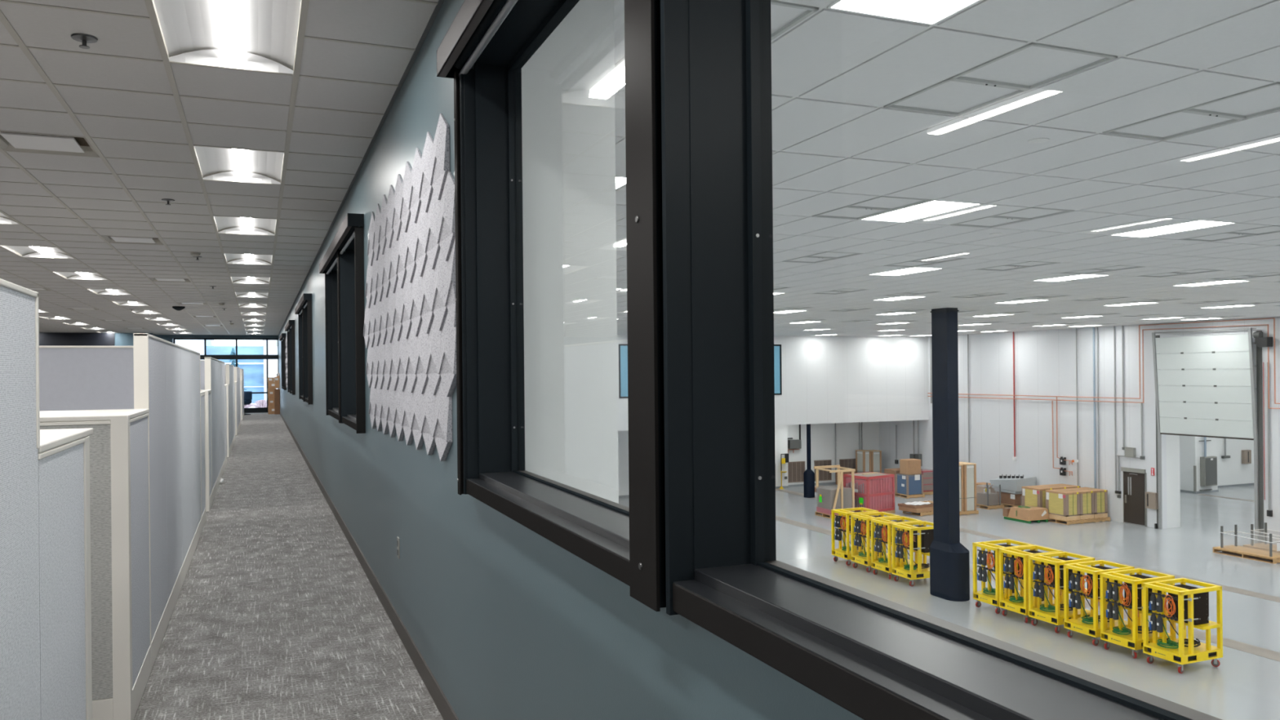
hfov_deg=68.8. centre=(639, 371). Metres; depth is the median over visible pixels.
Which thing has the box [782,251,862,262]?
air vent
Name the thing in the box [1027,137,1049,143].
sprinkler
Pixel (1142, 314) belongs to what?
air vent
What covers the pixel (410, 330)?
acoustic panel
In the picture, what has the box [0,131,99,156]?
ceiling vent
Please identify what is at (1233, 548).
rack
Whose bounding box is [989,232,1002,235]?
sprinkler
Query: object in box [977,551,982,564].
canister
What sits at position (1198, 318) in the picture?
ceiling light
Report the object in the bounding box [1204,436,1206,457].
conduit
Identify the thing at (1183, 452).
wall
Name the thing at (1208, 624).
shelf
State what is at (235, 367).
panel
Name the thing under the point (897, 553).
canister
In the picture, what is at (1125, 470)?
hood
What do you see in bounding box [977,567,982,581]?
canister
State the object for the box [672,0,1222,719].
window
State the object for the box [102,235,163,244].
ceiling vent
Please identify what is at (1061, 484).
box
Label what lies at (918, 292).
air vent
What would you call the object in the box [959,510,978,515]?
pallet
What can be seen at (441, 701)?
baseboard
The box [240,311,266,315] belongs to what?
ceiling light
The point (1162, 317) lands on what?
ceiling light
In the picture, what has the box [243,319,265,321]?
ceiling light
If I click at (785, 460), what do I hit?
station
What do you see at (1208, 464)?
switchboard
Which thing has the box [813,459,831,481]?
louvres
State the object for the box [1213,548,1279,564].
pallet
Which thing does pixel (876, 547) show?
canister
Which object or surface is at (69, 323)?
ceiling light
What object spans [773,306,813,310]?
air vent
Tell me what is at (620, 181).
ceiling light
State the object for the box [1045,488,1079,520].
box
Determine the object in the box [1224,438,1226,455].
conduit
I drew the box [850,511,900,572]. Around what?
equipment cart
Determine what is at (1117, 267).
air vent
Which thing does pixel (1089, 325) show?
ceiling light
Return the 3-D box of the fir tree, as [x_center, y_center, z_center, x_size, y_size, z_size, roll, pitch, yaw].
[-27.567,0.362,63.260,2.003,4.000,1.999,-1,0,12]
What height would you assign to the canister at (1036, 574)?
0.330 m
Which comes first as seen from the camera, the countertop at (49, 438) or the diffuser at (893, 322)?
the countertop at (49, 438)
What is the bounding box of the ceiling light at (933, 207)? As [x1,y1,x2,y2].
[859,200,982,222]
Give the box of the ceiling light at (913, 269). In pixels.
[868,266,941,275]
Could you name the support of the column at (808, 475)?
on the floor at (1245, 686)
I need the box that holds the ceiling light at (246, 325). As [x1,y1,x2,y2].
[244,324,264,326]
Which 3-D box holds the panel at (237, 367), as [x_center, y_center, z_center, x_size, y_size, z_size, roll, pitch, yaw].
[-10.894,0.746,25.272,0.066,1.715,1.073,-1,0,-22]
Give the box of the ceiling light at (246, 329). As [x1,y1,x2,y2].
[245,328,263,330]
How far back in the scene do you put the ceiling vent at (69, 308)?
21.94 m
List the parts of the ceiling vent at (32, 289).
plate, frame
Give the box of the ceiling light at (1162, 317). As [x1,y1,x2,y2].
[1149,317,1179,319]
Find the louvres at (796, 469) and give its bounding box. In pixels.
[787,461,804,483]
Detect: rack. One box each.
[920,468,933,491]
[1213,524,1279,559]
[1243,522,1279,551]
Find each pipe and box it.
[927,317,1279,404]
[927,324,1279,408]
[1013,331,1015,457]
[1052,400,1059,469]
[1056,396,1059,458]
[1093,327,1096,488]
[1262,362,1265,499]
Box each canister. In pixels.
[834,515,838,527]
[834,528,838,540]
[837,516,841,528]
[837,529,841,540]
[853,520,857,532]
[853,534,857,546]
[857,521,861,533]
[857,535,861,546]
[874,525,878,537]
[874,539,878,551]
[877,527,881,538]
[877,541,882,552]
[895,531,899,543]
[895,545,899,557]
[898,532,903,544]
[898,546,903,558]
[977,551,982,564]
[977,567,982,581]
[982,551,986,565]
[982,568,986,582]
[1003,557,1008,571]
[1004,573,1009,588]
[1008,558,1013,573]
[1008,575,1013,589]
[1032,564,1039,579]
[1033,582,1039,596]
[1039,565,1044,581]
[1039,583,1044,598]
[1068,573,1075,589]
[1069,591,1075,607]
[1075,575,1080,591]
[1075,593,1080,608]
[1106,582,1112,599]
[1106,601,1112,617]
[1112,584,1118,600]
[1112,604,1119,619]
[1149,593,1156,610]
[1149,613,1156,631]
[1156,595,1163,612]
[1156,615,1163,632]
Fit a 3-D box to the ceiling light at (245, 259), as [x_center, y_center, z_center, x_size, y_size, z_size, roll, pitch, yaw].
[-5.311,-1.570,12.694,0.590,0.100,1.198,-1,0,-22]
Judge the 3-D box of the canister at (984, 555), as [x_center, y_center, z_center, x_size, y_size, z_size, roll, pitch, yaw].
[8.495,4.625,23.055,0.110,0.330,0.110,-1,0,-33]
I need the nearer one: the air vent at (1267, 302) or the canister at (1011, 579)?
the canister at (1011, 579)
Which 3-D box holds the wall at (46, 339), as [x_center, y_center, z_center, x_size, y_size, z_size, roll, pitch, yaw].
[-19.702,0.152,33.608,3.900,3.070,0.120,-1,0,-22]
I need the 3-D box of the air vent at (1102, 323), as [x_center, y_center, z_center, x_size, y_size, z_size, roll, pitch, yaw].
[16.869,-1.746,34.344,0.566,0.048,1.162,-1,0,-22]
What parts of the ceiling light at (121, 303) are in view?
plate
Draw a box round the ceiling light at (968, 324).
[957,324,983,325]
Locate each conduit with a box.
[835,422,836,482]
[858,422,860,449]
[861,422,862,449]
[895,425,897,459]
[912,420,914,453]
[917,420,919,453]
[967,334,969,462]
[1075,328,1078,485]
[1097,327,1099,488]
[1113,325,1116,490]
[1117,456,1119,490]
[1121,325,1124,447]
[1141,403,1142,456]
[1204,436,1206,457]
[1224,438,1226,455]
[1266,362,1270,510]
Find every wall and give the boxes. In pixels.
[39,332,152,346]
[152,334,278,342]
[278,0,863,719]
[617,334,928,431]
[617,421,879,495]
[879,316,1279,544]
[1165,412,1257,528]
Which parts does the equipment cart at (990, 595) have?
post, post, pipe post, post, frame, post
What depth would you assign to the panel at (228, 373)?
17.91 m
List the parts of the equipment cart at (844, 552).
post, post, pipe post, post, frame, post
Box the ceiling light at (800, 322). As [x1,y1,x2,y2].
[791,321,817,323]
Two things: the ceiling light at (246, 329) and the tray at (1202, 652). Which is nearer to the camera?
the tray at (1202, 652)
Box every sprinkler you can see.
[71,33,97,48]
[161,199,174,204]
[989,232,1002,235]
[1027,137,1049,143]
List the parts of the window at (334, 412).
sill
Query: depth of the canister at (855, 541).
27.89 m
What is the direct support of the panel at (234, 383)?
on the floor at (276, 615)
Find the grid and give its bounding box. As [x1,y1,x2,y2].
[0,0,437,335]
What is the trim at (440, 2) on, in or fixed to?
attached to the wall at (508, 622)
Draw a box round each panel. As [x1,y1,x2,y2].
[0,278,40,719]
[38,437,85,719]
[39,346,133,411]
[40,420,113,719]
[129,413,151,719]
[133,333,168,671]
[164,340,182,623]
[180,346,193,582]
[191,350,201,553]
[200,360,204,389]
[200,393,206,531]
[204,356,215,502]
[208,391,212,508]
[213,358,219,493]
[217,360,222,479]
[222,361,226,472]
[225,364,231,452]
[225,386,226,463]
[228,385,230,454]
[230,364,233,448]
[232,365,235,443]
[234,366,238,432]
[234,382,235,440]
[236,408,237,434]
[237,367,239,430]
[238,367,239,427]
[239,368,240,425]
[240,368,243,418]
[240,381,240,413]
[242,368,243,404]
[243,368,244,416]
[284,334,287,388]
[363,113,456,461]
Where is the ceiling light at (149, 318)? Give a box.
[146,317,172,320]
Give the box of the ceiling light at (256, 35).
[153,0,301,74]
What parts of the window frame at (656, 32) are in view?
post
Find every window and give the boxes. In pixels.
[173,337,279,413]
[300,328,302,399]
[304,315,308,403]
[328,251,344,420]
[342,237,355,430]
[466,0,630,586]
[618,343,782,398]
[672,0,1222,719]
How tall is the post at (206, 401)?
1.320 m
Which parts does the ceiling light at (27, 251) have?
plate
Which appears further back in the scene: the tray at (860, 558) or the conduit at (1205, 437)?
the conduit at (1205, 437)
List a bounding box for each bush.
[244,403,253,408]
[251,400,266,407]
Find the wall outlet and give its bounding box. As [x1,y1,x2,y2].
[396,536,399,559]
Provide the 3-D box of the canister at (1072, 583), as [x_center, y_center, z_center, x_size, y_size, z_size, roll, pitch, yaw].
[9.498,4.615,20.518,0.121,0.330,0.112,-1,0,-22]
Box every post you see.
[83,435,92,719]
[110,418,133,719]
[204,391,209,512]
[226,385,229,457]
[235,382,236,435]
[240,380,242,420]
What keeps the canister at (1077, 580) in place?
on the equipment cart at (1088, 625)
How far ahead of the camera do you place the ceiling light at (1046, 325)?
34.94 m
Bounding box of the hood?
[1120,466,1146,473]
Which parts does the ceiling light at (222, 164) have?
plate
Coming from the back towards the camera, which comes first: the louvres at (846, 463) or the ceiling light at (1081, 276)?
the louvres at (846, 463)
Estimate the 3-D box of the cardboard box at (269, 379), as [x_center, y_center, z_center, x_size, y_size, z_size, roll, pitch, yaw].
[-14.168,0.325,35.879,0.220,0.180,0.352,-1,0,-22]
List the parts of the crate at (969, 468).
lid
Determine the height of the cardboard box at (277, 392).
0.960 m
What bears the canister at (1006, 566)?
on the equipment cart at (1015, 603)
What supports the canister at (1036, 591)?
on the equipment cart at (1054, 614)
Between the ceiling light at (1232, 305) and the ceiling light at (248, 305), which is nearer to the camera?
the ceiling light at (248, 305)
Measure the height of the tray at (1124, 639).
0.175 m
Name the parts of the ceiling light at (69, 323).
plate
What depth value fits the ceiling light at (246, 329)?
32.96 m
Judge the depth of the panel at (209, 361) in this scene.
11.14 m
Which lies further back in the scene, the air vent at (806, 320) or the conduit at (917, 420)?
the conduit at (917, 420)
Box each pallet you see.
[815,511,842,518]
[870,510,894,515]
[894,493,924,498]
[902,511,933,515]
[920,491,933,494]
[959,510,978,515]
[976,503,1004,509]
[998,502,1022,507]
[1003,515,1049,523]
[1048,517,1097,524]
[1097,516,1110,522]
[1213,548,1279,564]
[1243,546,1279,552]
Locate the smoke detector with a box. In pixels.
[190,252,200,256]
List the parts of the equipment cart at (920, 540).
post, post, pipe post, post, frame, post, post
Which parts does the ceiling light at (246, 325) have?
plate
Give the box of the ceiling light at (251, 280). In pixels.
[231,276,269,284]
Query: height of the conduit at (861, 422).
3.320 m
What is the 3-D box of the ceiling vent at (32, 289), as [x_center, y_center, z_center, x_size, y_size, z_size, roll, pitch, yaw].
[-10.885,-1.499,16.675,0.586,0.065,0.586,-1,0,-22]
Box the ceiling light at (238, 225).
[214,216,275,235]
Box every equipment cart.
[831,506,879,565]
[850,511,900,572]
[871,516,922,579]
[891,520,933,586]
[972,538,1034,613]
[999,545,1063,622]
[1027,551,1094,632]
[1063,560,1134,645]
[1099,568,1174,658]
[1142,577,1222,673]
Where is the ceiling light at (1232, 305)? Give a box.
[1202,305,1253,308]
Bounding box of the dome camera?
[172,306,185,311]
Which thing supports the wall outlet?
attached to the wall at (508, 622)
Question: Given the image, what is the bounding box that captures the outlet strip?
[1221,455,1230,458]
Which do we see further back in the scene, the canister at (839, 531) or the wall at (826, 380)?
the wall at (826, 380)
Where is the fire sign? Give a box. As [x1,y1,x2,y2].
[1151,467,1154,475]
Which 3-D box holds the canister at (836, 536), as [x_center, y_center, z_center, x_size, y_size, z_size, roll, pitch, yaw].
[6.092,5.047,28.901,0.121,0.330,0.112,-1,0,-22]
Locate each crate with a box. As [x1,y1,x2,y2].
[813,465,855,515]
[843,471,894,511]
[855,449,871,473]
[867,449,881,472]
[959,462,976,511]
[959,464,964,511]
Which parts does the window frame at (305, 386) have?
post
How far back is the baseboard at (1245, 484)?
44.20 m
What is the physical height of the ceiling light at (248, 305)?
0.100 m
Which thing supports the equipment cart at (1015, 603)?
on the floor at (1245, 686)
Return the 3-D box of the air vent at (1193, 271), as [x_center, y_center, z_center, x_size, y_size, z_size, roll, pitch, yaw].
[9.107,-1.673,15.788,0.566,0.048,1.162,-1,0,-22]
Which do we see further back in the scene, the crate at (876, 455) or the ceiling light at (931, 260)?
the crate at (876, 455)
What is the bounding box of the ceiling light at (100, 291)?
[90,288,130,294]
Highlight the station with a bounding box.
[779,453,788,488]
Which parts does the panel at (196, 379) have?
trim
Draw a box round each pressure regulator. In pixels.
[1059,456,1072,465]
[1059,467,1072,475]
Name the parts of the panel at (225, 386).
trim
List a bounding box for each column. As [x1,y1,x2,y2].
[803,423,814,497]
[929,307,969,601]
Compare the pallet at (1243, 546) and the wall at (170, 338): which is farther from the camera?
the wall at (170, 338)
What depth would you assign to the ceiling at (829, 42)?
7.39 m
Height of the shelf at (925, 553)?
0.485 m
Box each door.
[1120,466,1146,526]
[1151,327,1272,543]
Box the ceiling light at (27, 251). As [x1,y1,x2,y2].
[5,245,73,258]
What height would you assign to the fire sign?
0.280 m
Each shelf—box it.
[913,550,929,564]
[920,470,933,472]
[1084,595,1124,625]
[1122,606,1168,636]
[1166,618,1222,650]
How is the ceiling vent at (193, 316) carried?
in the ceiling at (393, 23)
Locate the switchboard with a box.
[1200,456,1217,486]
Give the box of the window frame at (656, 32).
[436,0,693,615]
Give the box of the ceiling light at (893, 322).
[883,322,910,324]
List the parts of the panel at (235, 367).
trim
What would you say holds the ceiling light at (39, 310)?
attached to the ceiling at (393, 23)
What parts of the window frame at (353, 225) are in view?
post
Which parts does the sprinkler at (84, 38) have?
stem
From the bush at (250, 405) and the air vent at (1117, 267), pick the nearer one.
the air vent at (1117, 267)
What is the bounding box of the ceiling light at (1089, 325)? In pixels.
[1075,324,1102,326]
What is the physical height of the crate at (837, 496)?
1.850 m
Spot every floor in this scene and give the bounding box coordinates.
[133,413,443,719]
[618,484,1279,719]
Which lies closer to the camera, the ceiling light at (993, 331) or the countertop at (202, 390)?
the countertop at (202, 390)
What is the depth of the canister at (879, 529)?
26.84 m
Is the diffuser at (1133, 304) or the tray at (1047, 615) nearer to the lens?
the tray at (1047, 615)
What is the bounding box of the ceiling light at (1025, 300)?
[997,299,1049,303]
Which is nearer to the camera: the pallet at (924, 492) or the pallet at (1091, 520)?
the pallet at (1091, 520)
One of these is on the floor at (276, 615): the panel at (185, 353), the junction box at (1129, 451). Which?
the panel at (185, 353)
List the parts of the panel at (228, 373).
trim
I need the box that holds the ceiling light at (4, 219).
[0,212,18,224]
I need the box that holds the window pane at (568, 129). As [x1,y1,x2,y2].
[521,0,618,503]
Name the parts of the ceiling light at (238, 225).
plate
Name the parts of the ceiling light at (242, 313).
plate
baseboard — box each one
[280,412,458,719]
[618,481,835,497]
[1180,483,1253,493]
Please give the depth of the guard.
43.57 m
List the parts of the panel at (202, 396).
trim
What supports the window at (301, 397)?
in the wall at (508, 622)
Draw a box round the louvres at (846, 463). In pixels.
[839,458,855,469]
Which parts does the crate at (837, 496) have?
rail, rail, rail, rail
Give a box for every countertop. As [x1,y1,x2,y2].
[36,427,93,453]
[40,408,148,422]
[200,389,211,391]
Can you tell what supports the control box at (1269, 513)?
attached to the wall at (1045, 360)
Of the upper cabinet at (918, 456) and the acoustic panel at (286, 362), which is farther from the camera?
the upper cabinet at (918, 456)
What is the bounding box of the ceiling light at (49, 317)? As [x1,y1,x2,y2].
[44,316,71,319]
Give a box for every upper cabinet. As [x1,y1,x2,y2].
[909,453,915,458]
[915,453,921,466]
[1145,491,1158,509]
[1241,449,1251,463]
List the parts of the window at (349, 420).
sill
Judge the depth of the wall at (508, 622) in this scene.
3.42 m
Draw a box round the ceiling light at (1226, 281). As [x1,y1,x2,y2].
[1175,280,1248,286]
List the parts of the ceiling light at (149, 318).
plate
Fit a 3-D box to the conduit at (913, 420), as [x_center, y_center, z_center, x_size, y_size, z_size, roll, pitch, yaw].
[13.752,3.275,46.960,0.055,1.750,0.055,-1,0,0]
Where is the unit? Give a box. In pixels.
[989,474,1035,505]
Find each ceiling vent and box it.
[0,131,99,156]
[25,287,50,290]
[69,308,98,310]
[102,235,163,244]
[148,277,191,282]
[177,302,207,304]
[192,315,216,317]
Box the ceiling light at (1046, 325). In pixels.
[1032,324,1061,326]
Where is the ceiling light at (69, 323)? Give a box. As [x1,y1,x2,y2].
[66,322,89,324]
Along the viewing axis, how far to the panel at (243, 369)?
34.33 m
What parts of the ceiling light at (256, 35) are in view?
plate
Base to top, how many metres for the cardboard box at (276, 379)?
0.200 m
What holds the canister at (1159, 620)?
on the equipment cart at (1188, 606)
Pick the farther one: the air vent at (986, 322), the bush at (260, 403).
the bush at (260, 403)
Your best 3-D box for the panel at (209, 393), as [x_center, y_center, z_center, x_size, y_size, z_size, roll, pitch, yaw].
[-4.899,0.890,10.578,0.066,1.313,0.604,-1,0,-22]
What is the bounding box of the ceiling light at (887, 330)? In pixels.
[876,329,902,331]
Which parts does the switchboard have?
door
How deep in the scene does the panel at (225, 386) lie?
15.77 m
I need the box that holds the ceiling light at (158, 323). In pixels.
[158,323,179,325]
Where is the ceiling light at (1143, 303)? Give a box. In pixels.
[1102,302,1155,306]
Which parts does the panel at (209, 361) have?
trim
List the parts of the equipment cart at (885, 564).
post, post, pipe post, post, frame, post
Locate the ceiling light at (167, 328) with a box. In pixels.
[167,328,186,329]
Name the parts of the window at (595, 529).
sill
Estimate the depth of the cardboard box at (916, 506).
38.00 m
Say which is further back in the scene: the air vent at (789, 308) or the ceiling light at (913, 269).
the air vent at (789, 308)
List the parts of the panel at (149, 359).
trim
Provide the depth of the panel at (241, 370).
31.47 m
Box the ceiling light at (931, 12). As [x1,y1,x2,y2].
[826,0,981,25]
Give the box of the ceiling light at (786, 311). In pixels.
[773,310,808,313]
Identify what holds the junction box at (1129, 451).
attached to the wall at (1045, 360)
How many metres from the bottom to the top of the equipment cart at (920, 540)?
1.602 m
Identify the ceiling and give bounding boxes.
[0,0,438,335]
[613,0,1279,336]
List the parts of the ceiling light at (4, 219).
plate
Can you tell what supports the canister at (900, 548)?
on the equipment cart at (920, 540)
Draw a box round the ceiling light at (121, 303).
[115,301,148,306]
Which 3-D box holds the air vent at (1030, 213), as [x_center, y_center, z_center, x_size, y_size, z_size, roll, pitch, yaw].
[3.881,-1.623,9.808,0.566,0.048,1.162,-1,0,-22]
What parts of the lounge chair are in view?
seat, backrest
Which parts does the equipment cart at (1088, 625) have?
post, post, pipe post, post, frame, post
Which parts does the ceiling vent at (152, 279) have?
plate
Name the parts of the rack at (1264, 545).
post, post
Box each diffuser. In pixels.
[884,322,908,324]
[1109,302,1152,306]
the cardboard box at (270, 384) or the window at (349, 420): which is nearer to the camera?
the window at (349, 420)
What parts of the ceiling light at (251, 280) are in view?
plate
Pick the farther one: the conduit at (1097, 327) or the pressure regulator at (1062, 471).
the pressure regulator at (1062, 471)
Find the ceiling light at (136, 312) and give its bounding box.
[133,311,161,314]
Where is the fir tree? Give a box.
[228,346,246,390]
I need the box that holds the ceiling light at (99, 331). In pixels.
[98,331,117,333]
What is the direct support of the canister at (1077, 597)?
on the equipment cart at (1088, 625)
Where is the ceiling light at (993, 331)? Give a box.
[979,330,1006,332]
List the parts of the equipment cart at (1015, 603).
post, post, pipe post, post, frame, post, post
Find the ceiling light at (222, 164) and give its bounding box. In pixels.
[193,146,284,184]
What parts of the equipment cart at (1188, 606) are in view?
post, post, pipe post, post, frame, post, post, post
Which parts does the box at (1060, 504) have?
card lid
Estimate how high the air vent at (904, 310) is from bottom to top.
0.048 m
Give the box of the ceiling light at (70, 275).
[57,271,106,279]
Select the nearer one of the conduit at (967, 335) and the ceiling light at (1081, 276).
the ceiling light at (1081, 276)
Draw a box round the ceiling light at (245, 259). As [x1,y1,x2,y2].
[224,253,272,265]
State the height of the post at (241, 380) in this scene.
1.320 m
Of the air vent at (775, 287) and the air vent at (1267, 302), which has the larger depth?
the air vent at (1267, 302)
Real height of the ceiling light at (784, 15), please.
0.048 m
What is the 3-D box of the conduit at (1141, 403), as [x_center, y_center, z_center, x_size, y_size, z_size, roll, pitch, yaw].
[18.702,2.197,34.825,0.052,2.050,0.052,-1,0,0]
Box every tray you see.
[831,546,871,559]
[851,553,892,566]
[871,558,915,573]
[892,564,929,579]
[973,590,1023,606]
[999,596,1063,615]
[1028,604,1090,625]
[1063,614,1128,637]
[1100,625,1171,649]
[1142,638,1222,664]
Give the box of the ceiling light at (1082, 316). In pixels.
[1060,315,1101,318]
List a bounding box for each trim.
[244,412,267,413]
[277,0,444,335]
[614,0,1279,282]
[1196,493,1254,502]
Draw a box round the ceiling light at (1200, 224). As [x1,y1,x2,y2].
[1110,219,1236,237]
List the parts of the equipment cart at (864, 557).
post, post, pipe post, post, frame, post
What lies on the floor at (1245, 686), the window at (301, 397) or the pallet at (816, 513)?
the pallet at (816, 513)
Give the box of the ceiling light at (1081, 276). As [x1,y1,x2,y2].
[1033,274,1108,281]
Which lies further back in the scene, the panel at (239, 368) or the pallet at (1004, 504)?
the pallet at (1004, 504)
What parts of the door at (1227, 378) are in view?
operator motor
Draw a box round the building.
[175,339,277,403]
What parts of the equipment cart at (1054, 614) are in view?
post, post, pipe post, post, frame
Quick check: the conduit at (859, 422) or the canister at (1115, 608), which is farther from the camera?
the conduit at (859, 422)
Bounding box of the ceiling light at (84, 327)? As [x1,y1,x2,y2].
[84,327,106,329]
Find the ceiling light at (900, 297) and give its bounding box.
[872,296,926,300]
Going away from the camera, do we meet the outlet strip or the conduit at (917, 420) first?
the outlet strip
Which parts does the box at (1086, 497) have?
card lid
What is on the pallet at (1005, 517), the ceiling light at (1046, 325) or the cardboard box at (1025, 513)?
the cardboard box at (1025, 513)
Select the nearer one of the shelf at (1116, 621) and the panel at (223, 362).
the panel at (223, 362)
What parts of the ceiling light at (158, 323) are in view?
plate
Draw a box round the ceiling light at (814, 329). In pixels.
[804,328,828,330]
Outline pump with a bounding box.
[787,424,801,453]
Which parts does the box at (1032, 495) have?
card lid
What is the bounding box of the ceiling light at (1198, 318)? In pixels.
[1184,318,1215,319]
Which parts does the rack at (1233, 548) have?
post, post, post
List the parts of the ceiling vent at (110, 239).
plate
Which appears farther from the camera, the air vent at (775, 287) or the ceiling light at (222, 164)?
the air vent at (775, 287)
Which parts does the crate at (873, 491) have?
rail, rail, rail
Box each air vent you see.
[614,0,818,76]
[773,286,788,289]
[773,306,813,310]
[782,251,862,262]
[791,319,826,321]
[811,195,932,219]
[812,288,867,294]
[830,307,867,311]
[844,320,871,321]
[883,42,1117,116]
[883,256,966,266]
[885,290,940,296]
[886,320,914,322]
[887,309,926,312]
[950,207,1075,227]
[953,293,1007,297]
[957,310,980,312]
[974,321,1003,324]
[976,261,1059,271]
[984,311,1025,314]
[1010,322,1039,324]
[1016,294,1068,299]
[1031,311,1071,315]
[1044,322,1072,324]
[1059,265,1145,274]
[1075,296,1128,301]
[1076,313,1118,315]
[1088,323,1117,324]
[1102,81,1279,140]
[1119,314,1161,316]
[1128,297,1182,302]
[1137,268,1222,277]
[1161,315,1202,317]
[1177,299,1233,303]
[1179,225,1279,241]
[1206,315,1240,318]
[1210,272,1279,279]
[1232,301,1279,305]
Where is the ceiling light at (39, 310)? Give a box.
[38,309,48,312]
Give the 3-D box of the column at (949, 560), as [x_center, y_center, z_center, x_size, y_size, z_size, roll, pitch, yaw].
[8.049,2.089,24.400,0.660,7.570,1.160,-1,0,-22]
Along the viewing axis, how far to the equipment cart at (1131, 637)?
19.45 m
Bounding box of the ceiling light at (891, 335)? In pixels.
[877,334,902,336]
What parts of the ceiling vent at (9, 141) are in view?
plate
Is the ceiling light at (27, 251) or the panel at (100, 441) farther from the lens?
the ceiling light at (27, 251)
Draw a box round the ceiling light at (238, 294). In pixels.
[235,292,267,297]
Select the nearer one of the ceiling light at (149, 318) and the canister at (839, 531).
the ceiling light at (149, 318)
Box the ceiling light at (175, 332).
[175,332,192,333]
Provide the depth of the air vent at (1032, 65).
5.11 m
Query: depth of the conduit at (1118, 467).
35.76 m
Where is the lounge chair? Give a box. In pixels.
[244,391,252,414]
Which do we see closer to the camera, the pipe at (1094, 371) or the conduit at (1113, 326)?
the conduit at (1113, 326)
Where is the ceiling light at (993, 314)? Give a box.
[973,314,1012,316]
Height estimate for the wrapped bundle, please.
0.888 m
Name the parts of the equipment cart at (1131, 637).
post, post, pipe post, post, frame, post, post, post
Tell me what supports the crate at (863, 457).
on the pallet
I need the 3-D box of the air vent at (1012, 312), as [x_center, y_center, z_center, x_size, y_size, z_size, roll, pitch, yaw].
[10.448,-1.685,26.595,0.566,0.048,1.162,-1,0,-22]
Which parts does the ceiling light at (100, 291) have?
plate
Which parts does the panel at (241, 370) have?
trim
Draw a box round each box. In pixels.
[267,377,274,382]
[267,382,279,388]
[267,388,275,397]
[267,405,274,413]
[268,397,274,406]
[274,377,279,382]
[274,389,279,414]
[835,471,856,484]
[884,467,899,493]
[897,501,933,512]
[899,458,920,475]
[976,482,995,502]
[1003,506,1048,519]
[1021,485,1053,508]
[1038,484,1067,489]
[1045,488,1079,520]
[1049,483,1080,488]
[1060,488,1093,519]
[1076,487,1107,518]
[1124,447,1135,457]
[1266,510,1272,516]
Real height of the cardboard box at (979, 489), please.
0.850 m
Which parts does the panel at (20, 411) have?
trim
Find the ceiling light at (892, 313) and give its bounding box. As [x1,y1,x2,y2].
[875,312,912,315]
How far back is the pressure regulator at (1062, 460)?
38.13 m
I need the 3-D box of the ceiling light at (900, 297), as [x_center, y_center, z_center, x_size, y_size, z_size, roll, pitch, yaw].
[5.769,-1.643,20.838,0.570,0.043,1.166,-1,0,-22]
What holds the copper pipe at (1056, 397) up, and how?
attached to the pressure regulator at (1062, 460)
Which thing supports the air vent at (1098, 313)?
attached to the ceiling at (829, 42)
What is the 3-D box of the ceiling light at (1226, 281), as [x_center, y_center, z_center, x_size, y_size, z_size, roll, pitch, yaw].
[10.849,-1.692,17.781,0.570,0.043,1.166,-1,0,-22]
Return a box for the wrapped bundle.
[976,482,1000,506]
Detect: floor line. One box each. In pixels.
[775,488,1279,602]
[775,515,1279,661]
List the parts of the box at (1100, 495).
card lid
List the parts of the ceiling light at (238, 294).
plate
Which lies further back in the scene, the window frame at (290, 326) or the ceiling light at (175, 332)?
the ceiling light at (175, 332)
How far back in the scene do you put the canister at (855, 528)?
27.88 m
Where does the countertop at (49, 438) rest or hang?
on the panel
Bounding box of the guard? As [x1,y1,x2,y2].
[1193,465,1196,491]
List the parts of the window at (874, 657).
sill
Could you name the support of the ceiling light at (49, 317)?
attached to the ceiling at (393, 23)
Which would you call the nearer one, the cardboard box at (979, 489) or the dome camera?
the dome camera
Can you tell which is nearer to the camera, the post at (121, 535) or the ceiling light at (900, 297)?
the post at (121, 535)
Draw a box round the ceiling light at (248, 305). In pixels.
[239,303,266,307]
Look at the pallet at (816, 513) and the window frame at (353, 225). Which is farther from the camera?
the pallet at (816, 513)
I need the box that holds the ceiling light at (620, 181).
[615,175,626,189]
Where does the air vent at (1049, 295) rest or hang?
attached to the ceiling at (829, 42)
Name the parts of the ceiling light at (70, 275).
plate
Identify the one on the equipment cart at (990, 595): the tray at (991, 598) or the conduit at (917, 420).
the tray at (991, 598)
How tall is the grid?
0.032 m
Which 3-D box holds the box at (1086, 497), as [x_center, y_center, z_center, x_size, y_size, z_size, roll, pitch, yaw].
[16.918,5.122,36.210,0.726,1.055,1.015,-1,0,-22]
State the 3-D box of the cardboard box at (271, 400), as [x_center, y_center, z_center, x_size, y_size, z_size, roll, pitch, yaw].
[-14.128,1.174,35.892,0.270,0.320,0.352,-1,0,-22]
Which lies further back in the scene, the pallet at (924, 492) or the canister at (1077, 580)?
the pallet at (924, 492)
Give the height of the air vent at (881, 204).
0.048 m
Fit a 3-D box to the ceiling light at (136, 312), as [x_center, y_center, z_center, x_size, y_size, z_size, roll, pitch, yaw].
[-12.173,-1.504,23.062,0.590,0.100,1.198,-1,0,-22]
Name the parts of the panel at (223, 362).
trim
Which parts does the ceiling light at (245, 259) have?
plate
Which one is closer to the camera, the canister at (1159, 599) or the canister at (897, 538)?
the canister at (1159, 599)

